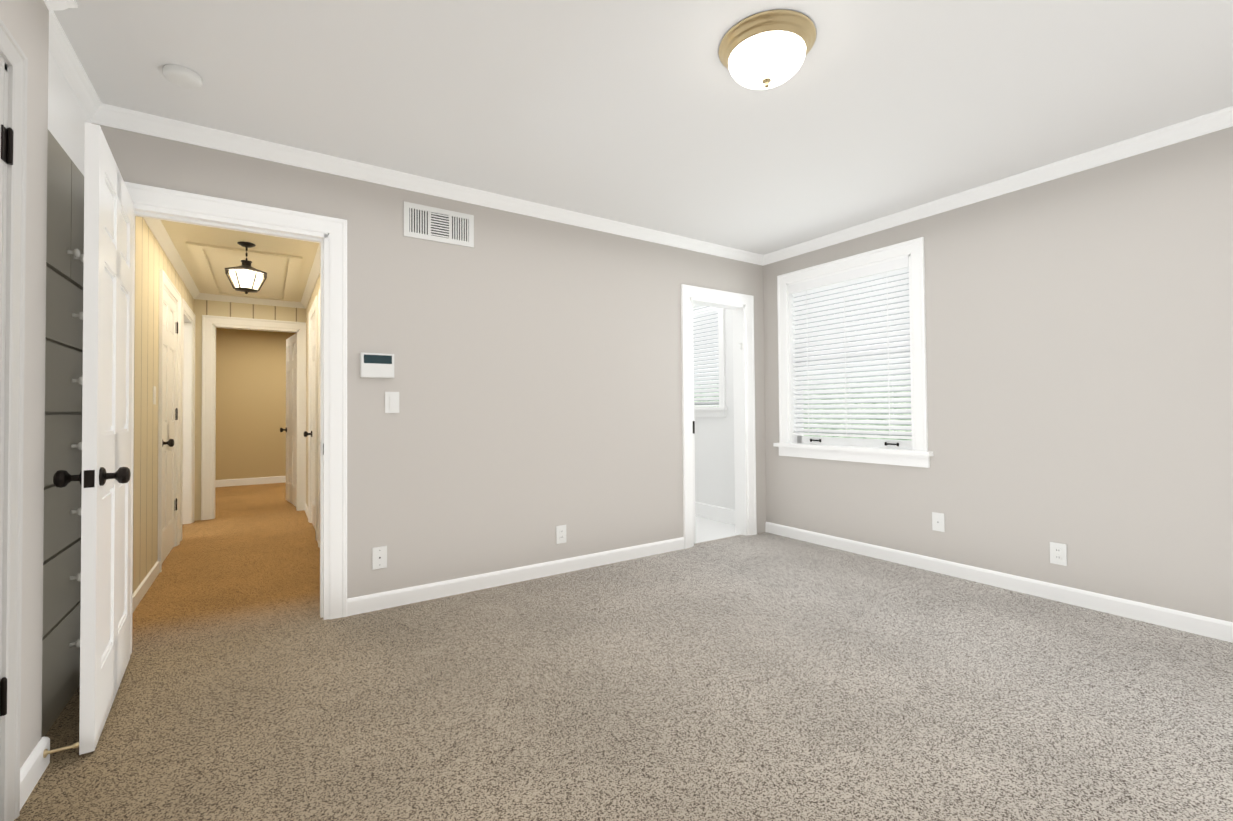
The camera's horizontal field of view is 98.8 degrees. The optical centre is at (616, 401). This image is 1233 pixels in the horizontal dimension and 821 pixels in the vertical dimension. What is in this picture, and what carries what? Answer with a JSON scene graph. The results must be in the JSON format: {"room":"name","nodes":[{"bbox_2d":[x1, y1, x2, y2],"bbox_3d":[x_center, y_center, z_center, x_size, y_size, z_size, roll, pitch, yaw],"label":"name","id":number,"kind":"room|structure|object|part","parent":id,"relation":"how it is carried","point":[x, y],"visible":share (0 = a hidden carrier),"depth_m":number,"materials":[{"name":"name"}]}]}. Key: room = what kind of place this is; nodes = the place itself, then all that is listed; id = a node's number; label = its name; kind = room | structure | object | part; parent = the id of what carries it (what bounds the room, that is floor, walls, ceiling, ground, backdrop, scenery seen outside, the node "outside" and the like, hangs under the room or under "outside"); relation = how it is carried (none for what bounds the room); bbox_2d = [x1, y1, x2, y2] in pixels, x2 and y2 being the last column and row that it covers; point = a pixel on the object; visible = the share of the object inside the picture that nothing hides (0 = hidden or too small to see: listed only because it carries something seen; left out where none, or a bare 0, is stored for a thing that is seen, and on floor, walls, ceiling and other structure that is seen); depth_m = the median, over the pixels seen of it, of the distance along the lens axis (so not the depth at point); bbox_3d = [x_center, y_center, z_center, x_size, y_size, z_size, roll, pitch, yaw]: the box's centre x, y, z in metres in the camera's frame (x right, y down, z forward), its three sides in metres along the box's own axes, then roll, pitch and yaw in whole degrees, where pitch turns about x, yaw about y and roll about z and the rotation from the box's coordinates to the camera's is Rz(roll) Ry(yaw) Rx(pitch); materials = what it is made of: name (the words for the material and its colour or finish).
{"room":"empty bedroom","nodes":[
{"label":"empty bedroom","id":0,"kind":"room"},
{"bbox_2d":[0,0,48,767],"bbox_3d":[-0.951,-0.123,0.252,0.150,2.457,3.290,0,-1,-34],"label":"wall","id":1,"kind":"structure","parent":0,"point":[26,22],"depth_m":1.58,"materials":[{"name":"grey paint"}]},
{"bbox_2d":[0,64,13,715],"bbox_3d":[-1.471,0.109,1.201,0.109,2.012,0.554,0,-1,-34],"label":"closed closet door","id":2,"kind":"structure","parent":1,"relation":"in","point":[6,145],"depth_m":1.39,"materials":[{"name":"grey paint"}]},
{"bbox_2d":[0,18,27,820],"bbox_3d":[-1.531,0.077,1.142,0.171,2.098,0.663,0,-1,-34],"label":"door frame","id":3,"kind":"structure","parent":1,"relation":"attached to","point":[13,56],"depth_m":1.42,"materials":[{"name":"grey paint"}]},
{"bbox_2d":[20,736,49,809],"bbox_3d":[-1.732,1.090,1.542,0.045,0.090,0.260,0,-1,-34],"label":"baseboard","id":4,"kind":"structure","parent":1,"relation":"attached to","point":[34,766],"depth_m":1.55,"materials":[{"name":"white paint"}]},
{"bbox_2d":[43,742,78,757],"bbox_3d":[-1.725,1.082,1.643,0.076,0.024,0.024,0,-1,-34],"label":"door stop","id":5,"kind":"object","parent":4,"relation":"attached to","point":[46,752],"visible":1,"depth_m":1.64,"materials":[{"name":"gold metal"}]},
{"bbox_2d":[43,0,1232,265],"bbox_3d":[0.591,-1.299,1.887,4.376,0.075,3.960,0,-1,-34],"label":"crown molding","id":6,"kind":"structure","parent":1,"relation":"attached to","point":[69,64],"depth_m":2.88,"materials":[{"name":"white paint"}]},
{"bbox_2d":[133,216,193,592],"bbox_3d":[-3.402,-0.029,3.893,0.120,2.440,3.610,0,-1,-34],"label":"wall","id":7,"kind":"structure","parent":0,"point":[151,259],"depth_m":3.29,"materials":[{"name":"beige wood"}]},
{"bbox_2d":[132,561,159,613],"bbox_3d":[-2.772,1.128,3.059,0.012,0.085,1.410,0,-1,-34],"label":"baseboard","id":8,"kind":"structure","parent":7,"relation":"attached to","point":[141,590],"depth_m":3.22,"materials":[{"name":"white wood"}]},
{"bbox_2d":[153,386,155,403],"bbox_3d":[-3.072,-0.039,3.515,0.010,0.120,0.075,0,-1,-34],"label":"light switch","id":9,"kind":"object","parent":7,"relation":"attached to","point":[154,394],"visible":1,"depth_m":3.50,"materials":[{"name":"white plastic"}]},
{"bbox_2d":[162,289,177,562],"bbox_3d":[-3.438,0.176,4.082,0.109,2.012,0.830,0,-1,-34],"label":"hall door","id":10,"kind":"structure","parent":7,"relation":"in","point":[170,415],"depth_m":4.08,"materials":[{"name":"white wood"}]},
{"bbox_2d":[143,217,200,299],"bbox_3d":[-3.339,-1.119,3.960,0.055,0.060,3.610,0,-1,-34],"label":"crown molding","id":11,"kind":"structure","parent":7,"relation":"attached to","point":[159,232],"depth_m":3.99,"materials":[{"name":"white wood"}]},
{"bbox_2d":[158,269,185,571],"bbox_3d":[-3.484,0.140,4.033,0.141,2.106,0.952,0,-1,-34],"label":"door frame","id":12,"kind":"structure","parent":7,"relation":"attached to","point":[165,283],"depth_m":4.40,"materials":[{"name":"white wood"}]},
{"bbox_2d":[182,303,194,523],"bbox_3d":[-4.093,0.161,4.948,0.141,2.106,0.952,0,-1,-34],"label":"door frame","id":13,"kind":"structure","parent":7,"relation":"attached to","point":[185,424],"depth_m":5.28,"materials":[{"name":"white wood"}]},
{"bbox_2d":[161,220,318,301],"bbox_3d":[-2.979,-1.197,4.273,1.240,0.100,3.730,0,-1,-34],"label":"ceiling","id":14,"kind":"structure","parent":0,"point":[180,234],"depth_m":3.90,"materials":[{"name":"beige paint"}]},
{"bbox_2d":[186,241,301,301],"bbox_3d":[-3.336,-1.125,4.809,0.720,0.018,1.920,0,-1,-34],"label":"frame","id":15,"kind":"object","parent":14,"relation":"attached to","point":[271,265],"visible":0.9,"depth_m":4.48,"materials":[{"name":"beige wood"}]},
{"bbox_2d":[225,241,266,293],"bbox_3d":[-2.714,-0.971,3.873,0.251,0.371,0.290,0,-1,-34],"label":"pendant lantern","id":16,"kind":"object","parent":14,"relation":"hanging from","point":[246,277],"visible":1,"depth_m":3.82,"materials":[{"name":"white glass"}]},
{"bbox_3d":[-2.713,-0.872,3.872,0.204,0.107,0.236,0,-1,-34],"label":"glass","id":17,"kind":"part","parent":16,"relation":"part of","materials":[{"name":"white glass"}]},
{"bbox_2d":[194,299,305,520],"bbox_3d":[-3.719,0.009,5.921,4.000,2.440,0.120,0,-1,-34],"label":"wall","id":18,"kind":"structure","parent":0,"point":[228,309],"depth_m":5.49,"materials":[{"name":"beige wood"}]},
{"bbox_2d":[201,293,299,307],"bbox_3d":[-3.934,-1.084,5.699,0.870,0.060,0.055,0,-1,-34],"label":"crown molding","id":19,"kind":"structure","parent":18,"relation":"attached to","point":[204,296],"depth_m":5.69,"materials":[{"name":"white wood"}]},
{"bbox_2d":[201,315,305,519],"bbox_3d":[-3.924,0.167,5.769,0.952,2.121,0.141,0,-1,-34],"label":"door frame","id":20,"kind":"structure","parent":18,"relation":"attached to","point":[210,323],"depth_m":5.57,"materials":[{"name":"white wood"}]},
{"bbox_2d":[280,334,295,505],"bbox_3d":[-3.920,0.220,6.338,0.193,2.012,0.771,0,-1,-34],"label":"door","id":21,"kind":"structure","parent":18,"relation":"in","point":[290,429],"depth_m":6.37,"materials":[{"name":"white wood"}]},
{"bbox_2d":[215,328,295,479],"bbox_3d":[-5.352,0.066,8.377,4.200,2.440,0.100,0,-1,-34],"label":"wall","id":22,"kind":"structure","parent":0,"point":[250,398],"depth_m":8.12,"materials":[{"name":"beige paint"}]},
{"bbox_2d":[215,476,285,486],"bbox_3d":[-5.311,1.232,8.310,4.000,0.105,0.012,0,-1,-34],"label":"baseboard","id":23,"kind":"structure","parent":22,"relation":"attached to","point":[275,479],"depth_m":8.10,"materials":[{"name":"white wood"}]},
{"bbox_2d":[306,274,319,505],"bbox_3d":[-2.470,-0.027,4.513,0.120,2.440,3.610,0,-1,-34],"label":"wall","id":24,"kind":"structure","parent":0,"point":[314,295],"depth_m":5.76,"materials":[{"name":"beige paint"}]},
{"bbox_2d":[305,503,307,516],"bbox_3d":[-3.303,1.178,5.642,0.012,0.085,0.760,0,-1,-34],"label":"baseboard","id":25,"kind":"structure","parent":24,"relation":"attached to","point":[306,507],"depth_m":5.67,"materials":[{"name":"white wood"}]},
{"bbox_2d":[304,314,315,530],"bbox_3d":[-2.835,0.185,4.924,0.109,2.012,0.830,0,-1,-34],"label":"hall door","id":26,"kind":"structure","parent":24,"relation":"in","point":[312,433],"depth_m":5.07,"materials":[{"name":"white wood"}]},
{"bbox_2d":[300,243,319,308],"bbox_3d":[-2.552,-1.117,4.484,0.055,0.060,3.610,0,-1,-34],"label":"crown molding","id":27,"kind":"structure","parent":24,"relation":"attached to","point":[315,270],"depth_m":4.83,"materials":[{"name":"white wood"}]},
{"bbox_2d":[308,302,313,522],"bbox_3d":[-2.789,0.150,4.975,0.141,2.106,0.952,0,-1,-34],"label":"door frame","id":28,"kind":"structure","parent":24,"relation":"attached to","point":[311,313],"depth_m":5.29,"materials":[{"name":"white wood"}]},
{"bbox_2d":[314,288,319,547],"bbox_3d":[-2.125,0.127,3.976,0.141,2.106,0.952,0,-1,-34],"label":"door frame","id":29,"kind":"structure","parent":24,"relation":"attached to","point":[317,300],"depth_m":4.35,"materials":[{"name":"white wood"}]},
{"bbox_2d":[92,123,766,598],"bbox_3d":[-0.575,-0.069,3.534,4.790,2.457,0.120,0,-1,-34],"label":"wall","id":30,"kind":"structure","parent":0,"point":[536,381],"depth_m":3.34,"materials":[{"name":"grey paint"}]},
{"bbox_2d":[53,122,132,754],"bbox_3d":[-1.931,0.117,2.043,0.183,2.033,0.816,0,-1,-34],"label":"hall door","id":31,"kind":"structure","parent":30,"relation":"in","point":[104,477],"depth_m":1.83,"materials":[{"name":"white paint"}]},
{"bbox_2d":[124,182,346,654],"bbox_3d":[-1.907,0.085,2.632,0.997,2.141,0.141,0,-1,-34],"label":"door frame","id":32,"kind":"structure","parent":30,"relation":"attached to","point":[152,202],"depth_m":2.81,"materials":[{"name":"white paint"}]},
{"bbox_2d":[360,352,393,377],"bbox_3d":[-1.332,-0.199,2.943,0.172,0.136,0.028,0,-1,-34],"label":"thermostat","id":33,"kind":"object","parent":30,"relation":"attached to","point":[376,365],"visible":0.98,"depth_m":2.93,"materials":[{"name":"white plastic"}]},
{"bbox_2d":[385,392,398,412],"bbox_3d":[-1.269,0.006,2.989,0.075,0.120,0.013,0,-1,-34],"label":"light switch","id":34,"kind":"object","parent":30,"relation":"attached to","point":[391,402],"visible":1,"depth_m":2.99,"materials":[{"name":"white plastic"}]},
{"bbox_2d":[404,201,473,247],"bbox_3d":[-1.056,-1.053,3.159,0.410,0.200,0.006,0,-1,-34],"label":"air vent","id":35,"kind":"object","parent":30,"relation":"in","point":[443,225],"visible":1,"depth_m":3.15,"materials":[{"name":"white plastic"}]},
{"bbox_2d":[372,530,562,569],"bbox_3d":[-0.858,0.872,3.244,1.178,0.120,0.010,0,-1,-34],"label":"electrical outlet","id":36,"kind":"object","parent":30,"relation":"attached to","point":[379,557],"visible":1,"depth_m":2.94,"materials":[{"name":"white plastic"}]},
{"bbox_2d":[347,537,683,615],"bbox_3d":[-0.461,1.113,3.501,2.380,0.090,0.015,0,-1,-34],"label":"baseboard","id":37,"kind":"structure","parent":30,"relation":"attached to","point":[393,598],"depth_m":3.31,"materials":[{"name":"white paint"}]},
{"bbox_2d":[556,525,565,543],"bbox_3d":[-0.372,0.899,3.567,0.075,0.120,0.010,0,-1,-34],"label":"electrical outlet","id":38,"kind":"object","parent":30,"relation":"attached to","point":[559,534],"visible":1,"depth_m":3.56,"materials":[{"name":"white plastic"}]},
{"bbox_2d":[691,301,695,542],"bbox_3d":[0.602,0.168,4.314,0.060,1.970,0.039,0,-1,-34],"label":"pocket door","id":39,"kind":"structure","parent":30,"relation":"in","point":[693,422],"depth_m":4.31,"materials":[{"name":"white paint"}]},
{"bbox_2d":[681,284,756,548],"bbox_3d":[0.832,0.118,4.459,0.822,2.091,0.151,0,-1,-34],"label":"door frame","id":40,"kind":"structure","parent":30,"relation":"attached to","point":[741,306],"depth_m":4.58,"materials":[{"name":"white paint"}]},
{"bbox_2d":[14,482,1232,820],"bbox_3d":[-2.327,1.233,3.996,7.190,0.100,11.100,0,-1,-34],"label":"floor","id":41,"kind":"structure","parent":0,"point":[764,676],"depth_m":1.99,"materials":[{"name":"beige carpet"}]},
{"bbox_2d":[42,130,83,736],"bbox_3d":[-2.059,0.111,1.984,0.073,2.070,0.730,0,-1,-34],"label":"tall cabinet","id":42,"kind":"object","parent":41,"relation":"on","point":[63,447],"visible":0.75,"depth_m":1.92,"materials":[{"name":"grey wood"}]},
{"bbox_2d":[53,0,1232,254],"bbox_3d":[0.551,-1.387,1.845,4.790,0.100,4.230,0,-1,-34],"label":"ceiling","id":43,"kind":"structure","parent":0,"point":[651,114],"depth_m":2.26,"materials":[{"name":"white paint"}]},
{"bbox_2d":[163,64,202,89],"bbox_3d":[-1.737,-1.295,2.116,0.124,0.035,0.124,0,-1,-34],"label":"smoke detector","id":44,"kind":"object","parent":43,"relation":"attached to","point":[182,76],"visible":1,"depth_m":2.09,"materials":[{"name":"white plastic"}]},
{"bbox_2d":[718,9,815,89],"bbox_3d":[0.561,-1.253,1.974,0.352,0.163,0.352,0,-1,-34],"label":"lamp","id":45,"kind":"object","parent":43,"relation":"attached to","point":[768,49],"visible":1,"depth_m":1.88,"materials":[{"name":"white glass"}]},
{"bbox_3d":[0.561,-1.244,1.974,0.281,0.090,0.281,0,-1,-34],"label":"glass","id":46,"kind":"part","parent":45,"relation":"part of","materials":[{"name":"white glass"}]},
{"bbox_2d":[693,305,734,509],"bbox_3d":[0.663,-0.056,4.435,1.410,2.440,0.010,0,-1,-34],"label":"wall","id":47,"kind":"structure","parent":0,"point":[714,465],"depth_m":4.55,"materials":[{"name":"white paint"}]},
{"bbox_2d":[693,304,727,416],"bbox_3d":[0.816,-0.451,5.543,0.150,1.226,0.990,0,-1,-34],"label":"window unit","id":48,"kind":"structure","parent":47,"relation":"in","point":[702,409],"depth_m":5.37,"materials":[{"name":"white paint"}]},
{"bbox_2d":[695,502,734,524],"bbox_3d":[0.717,1.115,5.628,0.014,0.140,1.958,0,-1,-34],"label":"baseboard","id":49,"kind":"structure","parent":47,"relation":"attached to","point":[719,513],"depth_m":5.22,"materials":[{"name":"white paint"}]},
{"bbox_2d":[763,126,1232,621],"bbox_3d":[2.527,-0.104,3.058,0.150,2.457,4.111,0,-1,-34],"label":"wall","id":50,"kind":"structure","parent":0,"point":[1079,347],"depth_m":2.92,"materials":[{"name":"grey paint"}]},
{"bbox_2d":[773,237,932,467],"bbox_3d":[1.797,-0.322,4.108,0.205,1.561,1.290,0,-1,-34],"label":"window unit","id":51,"kind":"structure","parent":50,"relation":"in","point":[879,284],"depth_m":4.03,"materials":[{"name":"white paint"}]},
{"bbox_3d":[1.853,-0.324,4.145,0.060,1.345,1.010,0,-1,-34],"label":"sash","id":52,"kind":"part","parent":51,"relation":"part of","materials":[{"name":"white paint"}]},
{"bbox_2d":[932,512,944,531],"bbox_3d":[2.133,0.800,3.501,0.009,0.120,0.075,0,-1,-34],"label":"outlet","id":53,"kind":"object","parent":50,"relation":"attached to","point":[938,521],"visible":1,"depth_m":3.50,"materials":[{"name":"white plastic"}]},
{"bbox_2d":[765,522,1232,642],"bbox_3d":[2.420,1.080,3.066,0.015,0.090,3.930,0,-1,-34],"label":"baseboard","id":54,"kind":"structure","parent":50,"relation":"attached to","point":[1219,629],"depth_m":3.05,"materials":[{"name":"white paint"}]},
{"bbox_2d":[1050,542,1066,565],"bbox_3d":[2.486,0.857,2.968,0.011,0.121,0.074,0,-1,-34],"label":"electrical outlet","id":55,"kind":"object","parent":50,"relation":"attached to","point":[1058,553],"visible":1,"depth_m":2.96,"materials":[{"name":"white plastic"}]},
{"bbox_3d":[-2.233,-0.082,1.939,0.264,2.457,0.940,0,-1,-34],"label":"wall","id":56,"kind":"structure","parent":0,"visible":0},
{"bbox_2d":[48,49,90,175],"bbox_3d":[-2.093,-1.083,1.983,0.011,0.317,0.818,0,-1,-34],"label":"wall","id":57,"kind":"structure","parent":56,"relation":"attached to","point":[68,117],"depth_m":2.03,"materials":[{"name":"white paint"}]},
{"label":"outside","id":58,"kind":"structure","parent":0,"visible":0},
{"bbox_2d":[693,306,911,440],"bbox_3d":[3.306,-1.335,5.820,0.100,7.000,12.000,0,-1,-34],"label":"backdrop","id":59,"kind":"structure","parent":58,"point":[835,394],"depth_m":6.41,"materials":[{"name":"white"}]}
]}

